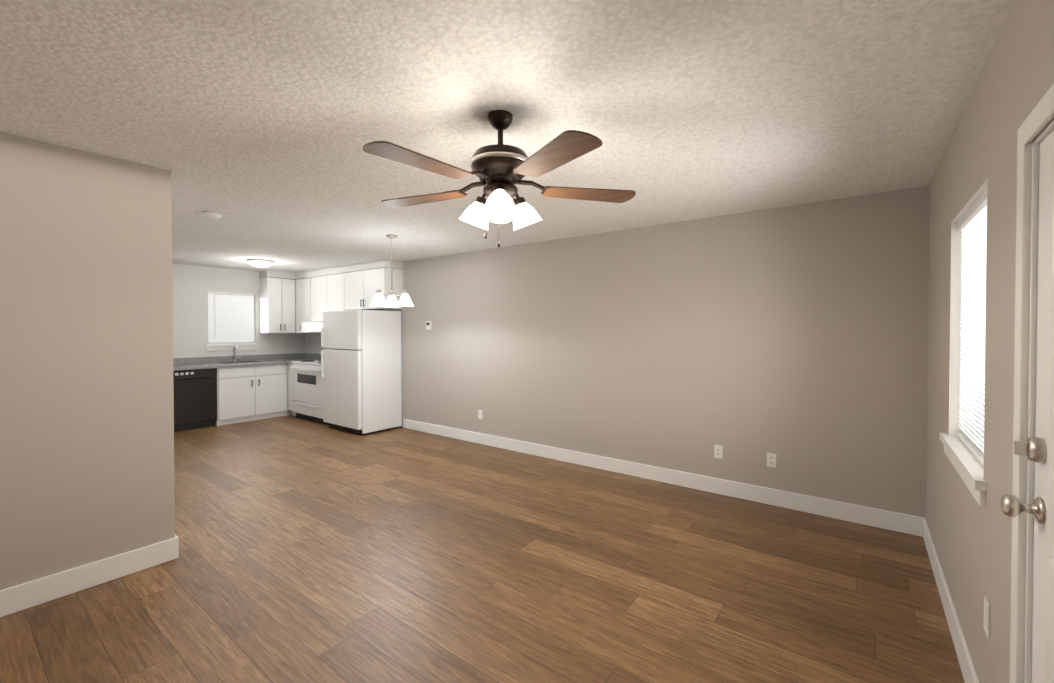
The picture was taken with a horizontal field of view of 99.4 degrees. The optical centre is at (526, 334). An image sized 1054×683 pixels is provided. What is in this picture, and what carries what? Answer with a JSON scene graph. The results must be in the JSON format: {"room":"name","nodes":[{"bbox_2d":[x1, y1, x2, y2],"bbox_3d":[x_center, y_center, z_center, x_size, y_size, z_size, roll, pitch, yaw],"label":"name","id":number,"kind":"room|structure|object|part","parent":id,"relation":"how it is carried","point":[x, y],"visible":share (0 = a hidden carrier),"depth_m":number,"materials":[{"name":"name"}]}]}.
{"room":"empty living room","nodes":[
{"label":"empty living room","id":0,"kind":"room"},
{"bbox_2d":[0,132,174,589],"bbox_3d":[-2.878,0.204,2.044,0.120,2.440,2.010,1,1,37],"label":"wall","id":1,"kind":"structure","parent":0,"point":[86,401],"depth_m":2.48,"materials":[{"name":"beige paint"}]},
{"bbox_2d":[0,537,178,616],"bbox_3d":[-2.784,1.356,2.073,0.015,0.135,1.905,1,1,37],"label":"baseboard","id":2,"kind":"structure","parent":1,"relation":"attached to","point":[20,597],"depth_m":2.49,"materials":[{"name":"white wood"}]},
{"bbox_2d":[172,263,304,357],"bbox_3d":[-5.152,0.138,7.046,0.120,2.440,3.485,1,1,37],"label":"wall","id":3,"kind":"structure","parent":0,"point":[192,285],"depth_m":7.04,"materials":[{"name":"white paint"}]},
{"bbox_2d":[205,291,259,350],"bbox_3d":[-4.902,-0.272,7.401,0.215,1.270,1.100,1,1,37],"label":"kitchen window","id":4,"kind":"structure","parent":3,"relation":"in","point":[231,320],"depth_m":7.36,"materials":[{"name":"white glass"}]},
{"bbox_2d":[260,277,295,332],"bbox_3d":[-4.330,-0.501,7.760,0.316,0.940,0.448,1,1,37],"label":"upper cabinet","id":5,"kind":"object","parent":3,"relation":"attached to","point":[288,305],"depth_m":7.63,"materials":[{"name":"white wood"}]},
{"bbox_2d":[259,259,402,279],"bbox_3d":[-3.207,-1.025,7.112,2.890,0.115,0.775,1,1,37],"label":"soffit","id":6,"kind":"structure","parent":0,"point":[374,264],"depth_m":7.09,"materials":[{"name":"white paint"}]},
{"bbox_2d":[0,415,964,682],"bbox_3d":[-2.218,1.433,3.670,9.250,0.060,5.735,1,1,37],"label":"floor","id":7,"kind":"structure","parent":0,"point":[310,551],"depth_m":2.53,"materials":[{"name":"wood"}]},
{"bbox_2d":[173,368,216,431],"bbox_3d":[-5.015,0.931,6.573,0.620,0.866,0.607,1,1,37],"label":"dishwasher","id":8,"kind":"object","parent":7,"relation":"on","point":[195,398],"visible":0.71,"depth_m":6.43,"materials":[{"name":"black metal"}]},
{"bbox_2d":[173,346,320,425],"bbox_3d":[-4.473,0.767,7.161,0.830,1.179,2.252,1,1,37],"label":"base cabinet","id":9,"kind":"object","parent":7,"relation":"on","point":[253,387],"visible":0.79,"depth_m":7.07,"materials":[{"name":"white painted wood"}]},
{"bbox_2d":[290,360,326,424],"bbox_3d":[-3.263,0.806,7.218,1.026,1.100,0.688,1,1,37],"label":"stove","id":10,"kind":"object","parent":7,"relation":"on","point":[306,391],"visible":0.38,"depth_m":6.98,"materials":[{"name":"white metal"}]},
{"bbox_2d":[321,309,401,434],"bbox_3d":[-2.426,0.504,6.522,0.910,1.722,0.750,1,1,37],"label":"refrigerator","id":11,"kind":"object","parent":7,"relation":"on","point":[361,371],"visible":1,"depth_m":6.25,"materials":[{"name":"white enameled metal"}]},
{"bbox_2d":[0,0,1014,272],"bbox_3d":[-2.218,-1.067,3.637,9.250,0.060,5.735,1,1,37],"label":"ceiling","id":12,"kind":"structure","parent":0,"point":[258,124],"depth_m":1.95,"materials":[{"name":"white paint"}]},
{"bbox_2d":[202,211,221,218],"bbox_3d":[-2.683,-1.019,3.810,0.136,0.040,0.136,1,1,37],"label":"smoke detector","id":13,"kind":"object","parent":12,"relation":"attached to","point":[212,214],"visible":1,"depth_m":3.77,"materials":[{"name":"white plastic"}]},
{"bbox_2d":[247,259,273,266],"bbox_3d":[-3.862,-1.030,6.482,0.340,0.090,0.340,1,1,37],"label":"kitchen ceiling light","id":14,"kind":"object","parent":12,"relation":"attached to","point":[260,263],"visible":1,"depth_m":6.38,"materials":[{"name":"white glass"}]},
{"bbox_2d":[369,234,413,306],"bbox_3d":[-1.445,-0.677,4.699,0.447,0.748,0.422,1,1,37],"label":"pendant chandelier","id":15,"kind":"object","parent":12,"relation":"hanging from","point":[378,299],"visible":1,"depth_m":4.68,"materials":[{"name":"white glass"}]},
{"bbox_2d":[362,110,635,247],"bbox_3d":[-0.157,-0.705,2.055,1.276,0.622,1.250,1,1,37],"label":"ceiling fan","id":16,"kind":"object","parent":12,"relation":"hanging from","point":[500,169],"visible":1,"depth_m":1.98,"materials":[{"name":"brown wood"}]},
{"bbox_2d":[305,186,929,517],"bbox_3d":[-0.637,0.155,5.752,8.650,2.440,0.120,1,1,37],"label":"wall","id":17,"kind":"structure","parent":0,"point":[794,338],"depth_m":3.97,"materials":[{"name":"beige paint"}]},
{"bbox_2d":[296,278,320,332],"bbox_3d":[-3.763,-0.502,7.820,0.514,0.940,0.316,1,1,37],"label":"upper cabinet","id":18,"kind":"object","parent":17,"relation":"attached to","point":[303,293],"depth_m":7.69,"materials":[{"name":"white wood"}]},
{"bbox_2d":[300,322,322,331],"bbox_3d":[-3.201,-0.127,7.289,1.016,0.172,0.496,1,1,37],"label":"range hood","id":19,"kind":"object","parent":18,"relation":"attached to","point":[311,326],"visible":0.4,"depth_m":7.21,"materials":[{"name":"white metal"}]},
{"bbox_2d":[308,273,343,321],"bbox_3d":[-3.147,-0.593,7.355,1.020,0.745,0.316,1,1,37],"label":"upper cabinet","id":20,"kind":"object","parent":17,"relation":"attached to","point":[327,291],"depth_m":7.23,"materials":[{"name":"white wood"}]},
{"bbox_2d":[344,268,402,310],"bbox_3d":[-2.327,-0.670,6.736,1.026,0.575,0.316,1,1,37],"label":"upper cabinet","id":21,"kind":"object","parent":17,"relation":"attached to","point":[360,287],"depth_m":6.54,"materials":[{"name":"white wood"}]},
{"bbox_2d":[426,321,431,329],"bbox_3d":[-1.365,-0.131,6.202,0.090,0.120,0.030,1,1,37],"label":"thermostat","id":22,"kind":"object","parent":17,"relation":"attached to","point":[428,325],"visible":0.98,"depth_m":6.18,"materials":[{"name":"white plastic"}]},
{"bbox_2d":[478,410,481,418],"bbox_3d":[-0.592,1.007,5.648,0.070,0.114,0.008,1,1,37],"label":"electrical outlet","id":23,"kind":"object","parent":17,"relation":"attached to","point":[479,414],"visible":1,"depth_m":5.65,"materials":[{"name":"white plastic"}]},
{"bbox_2d":[403,419,922,536],"bbox_3d":[0.475,1.320,4.845,5.735,0.135,0.015,1,1,37],"label":"baseboard","id":24,"kind":"structure","parent":17,"relation":"attached to","point":[890,520],"depth_m":3.98,"materials":[{"name":"white wood"}]},
{"bbox_2d":[714,445,722,458],"bbox_3d":[1.684,1.029,3.933,0.070,0.114,0.008,1,1,37],"label":"electrical outlet","id":25,"kind":"object","parent":17,"relation":"attached to","point":[718,451],"visible":1,"depth_m":3.93,"materials":[{"name":"white plastic"}]},
{"bbox_2d":[767,453,775,467],"bbox_3d":[2.016,1.032,3.684,0.070,0.114,0.008,1,1,37],"label":"electrical outlet","id":26,"kind":"object","parent":17,"relation":"attached to","point":[771,459],"visible":1,"depth_m":3.68,"materials":[{"name":"white plastic"}]},
{"bbox_2d":[926,0,1053,682],"bbox_3d":[1.296,0.217,1.006,0.150,2.440,5.375,1,1,37],"label":"wall","id":27,"kind":"structure","parent":0,"point":[972,539],"depth_m":1.58,"materials":[{"name":"beige paint"}]},
{"bbox_2d":[923,518,979,682],"bbox_3d":[2.086,1.354,2.207,0.015,0.135,2.290,1,1,37],"label":"baseboard","id":28,"kind":"structure","parent":27,"relation":"attached to","point":[967,667],"depth_m":2.13,"materials":[{"name":"white wood"}]},
{"bbox_2d":[939,178,987,507],"bbox_3d":[1.999,-0.020,1.923,0.225,1.510,1.250,1,1,37],"label":"window","id":29,"kind":"structure","parent":27,"relation":"in","point":[963,441],"depth_m":2.08,"materials":[{"name":"white"}]},
{"bbox_2d":[983,596,989,638],"bbox_3d":[1.613,0.990,1.569,0.008,0.114,0.070,1,1,37],"label":"electrical outlet","id":30,"kind":"object","parent":27,"relation":"attached to","point":[986,625],"visible":0.98,"depth_m":1.56,"materials":[{"name":"white plastic"}]},
{"bbox_2d":[1001,129,1053,682],"bbox_3d":[1.075,0.465,0.847,0.112,1.933,0.900,1,1,37],"label":"door","id":31,"kind":"structure","parent":27,"relation":"in","point":[1038,449],"depth_m":1.13,"materials":[{"name":"white wood"}]},
{"bbox_3d":[1.291,0.373,1.165,0.072,0.220,0.066,1,1,37],"label":"knob","id":32,"kind":"part","parent":31,"relation":"part of","materials":[{"name":"silver metal"}]},
{"bbox_2d":[1010,83,1053,682],"bbox_3d":[1.128,0.435,0.807,0.156,2.016,1.042,1,1,37],"label":"door frame","id":33,"kind":"structure","parent":27,"relation":"attached to","point":[1039,118],"depth_m":1.21,"materials":[{"name":"white wood"}]}
]}

